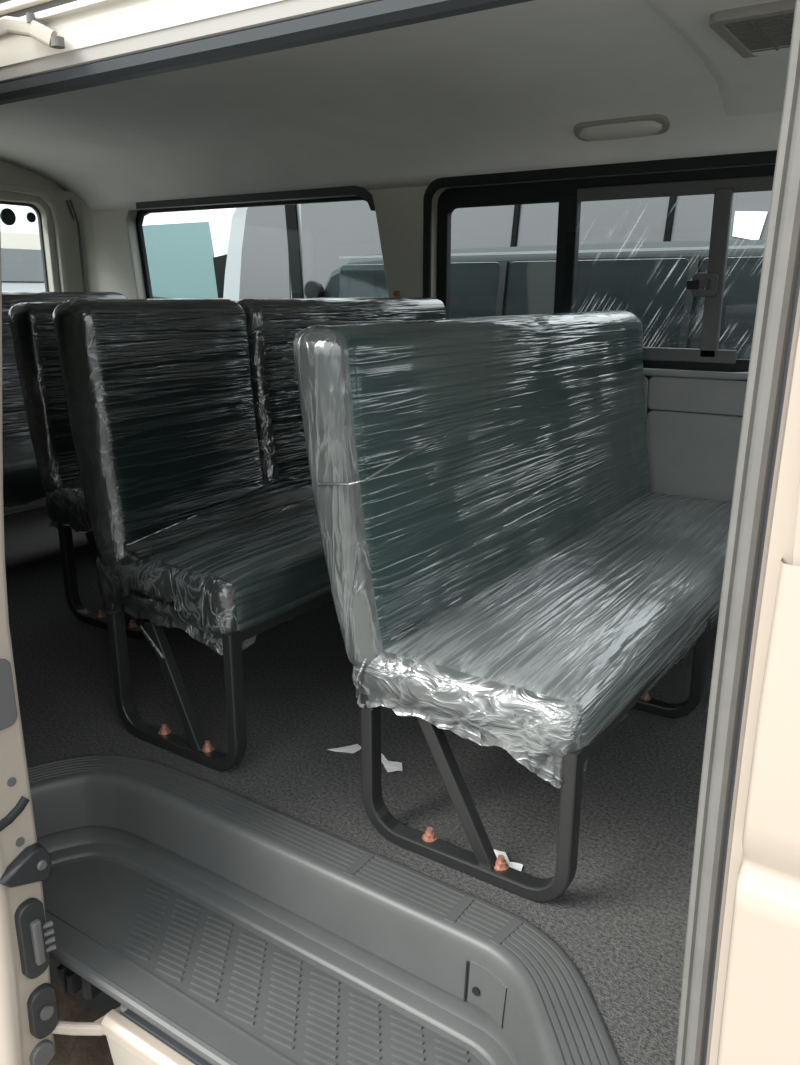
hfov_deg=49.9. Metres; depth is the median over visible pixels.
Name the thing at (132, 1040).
trim
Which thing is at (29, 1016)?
door
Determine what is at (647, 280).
vehicle
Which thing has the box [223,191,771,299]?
van
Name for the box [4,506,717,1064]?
floor
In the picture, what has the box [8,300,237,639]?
seat
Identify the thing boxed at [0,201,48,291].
window
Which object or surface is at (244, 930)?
step
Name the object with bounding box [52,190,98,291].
trim
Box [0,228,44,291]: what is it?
van
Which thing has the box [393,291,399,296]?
hook
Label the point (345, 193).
window
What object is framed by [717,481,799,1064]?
door
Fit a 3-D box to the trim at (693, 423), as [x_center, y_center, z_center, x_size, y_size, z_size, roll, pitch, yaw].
[0.389,-0.444,3.017,4.510,1.180,0.031,10,19,32]
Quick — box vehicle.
[304,239,765,358]
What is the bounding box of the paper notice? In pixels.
[732,211,767,239]
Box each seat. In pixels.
[2,291,127,506]
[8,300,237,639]
[52,297,445,770]
[293,310,731,901]
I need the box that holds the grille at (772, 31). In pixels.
[724,13,793,52]
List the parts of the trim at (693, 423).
panel, panel, window sill, panel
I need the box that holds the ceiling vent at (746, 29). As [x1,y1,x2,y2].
[709,0,795,57]
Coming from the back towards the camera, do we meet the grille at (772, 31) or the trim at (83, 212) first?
the trim at (83, 212)
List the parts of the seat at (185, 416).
leg frame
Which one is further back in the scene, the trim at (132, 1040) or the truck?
the truck
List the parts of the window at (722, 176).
sash rail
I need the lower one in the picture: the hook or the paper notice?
the hook
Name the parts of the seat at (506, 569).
leg frame, leg frame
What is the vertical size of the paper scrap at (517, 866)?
0.006 m
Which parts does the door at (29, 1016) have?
roller arm, lock plate, roller arm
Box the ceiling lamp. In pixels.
[574,114,669,140]
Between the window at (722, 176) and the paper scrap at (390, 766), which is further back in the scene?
the window at (722, 176)
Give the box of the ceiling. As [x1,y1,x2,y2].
[0,0,782,210]
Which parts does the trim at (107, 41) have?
guide rail, guide rail, header panel, drip trim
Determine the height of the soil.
0.010 m
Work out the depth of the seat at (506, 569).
1.65 m
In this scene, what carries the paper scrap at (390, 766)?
on the floor
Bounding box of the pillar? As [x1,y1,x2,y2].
[92,186,427,298]
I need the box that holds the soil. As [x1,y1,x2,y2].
[47,980,113,1064]
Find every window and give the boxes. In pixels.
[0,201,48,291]
[135,186,375,298]
[423,150,776,380]
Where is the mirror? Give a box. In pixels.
[304,280,323,297]
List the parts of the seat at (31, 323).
leg frame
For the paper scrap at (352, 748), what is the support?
on the floor
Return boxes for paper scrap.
[327,744,360,752]
[381,753,402,771]
[494,849,522,870]
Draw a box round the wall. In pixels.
[0,160,63,514]
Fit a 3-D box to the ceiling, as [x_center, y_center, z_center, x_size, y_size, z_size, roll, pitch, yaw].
[0.015,-1.016,1.972,4.980,0.303,1.847,10,19,32]
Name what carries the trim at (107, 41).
attached to the wall
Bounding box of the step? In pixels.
[27,754,620,1064]
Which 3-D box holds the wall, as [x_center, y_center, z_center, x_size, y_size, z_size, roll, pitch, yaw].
[-2.068,-0.730,3.479,0.070,1.732,1.952,10,19,32]
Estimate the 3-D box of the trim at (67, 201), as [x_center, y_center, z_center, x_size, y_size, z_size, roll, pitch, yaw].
[-1.515,-1.002,4.112,0.035,1.101,0.036,10,19,32]
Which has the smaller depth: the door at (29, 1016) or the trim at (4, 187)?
the door at (29, 1016)
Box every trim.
[0,0,532,104]
[0,183,67,291]
[3,497,45,512]
[49,956,211,1064]
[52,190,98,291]
[66,200,85,291]
[643,0,790,115]
[643,368,747,501]
[675,0,799,1064]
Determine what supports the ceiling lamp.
attached to the ceiling
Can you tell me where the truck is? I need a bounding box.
[142,208,235,298]
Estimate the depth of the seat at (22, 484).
3.35 m
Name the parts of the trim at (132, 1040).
sill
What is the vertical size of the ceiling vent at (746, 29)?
0.022 m
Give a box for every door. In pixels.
[0,12,127,1064]
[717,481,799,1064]
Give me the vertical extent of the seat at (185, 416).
0.982 m
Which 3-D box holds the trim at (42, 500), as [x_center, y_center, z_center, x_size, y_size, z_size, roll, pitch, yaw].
[-2.070,-0.326,3.520,0.024,0.690,1.710,10,19,32]
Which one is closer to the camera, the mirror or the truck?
the mirror
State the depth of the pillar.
3.16 m
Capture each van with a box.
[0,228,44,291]
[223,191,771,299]

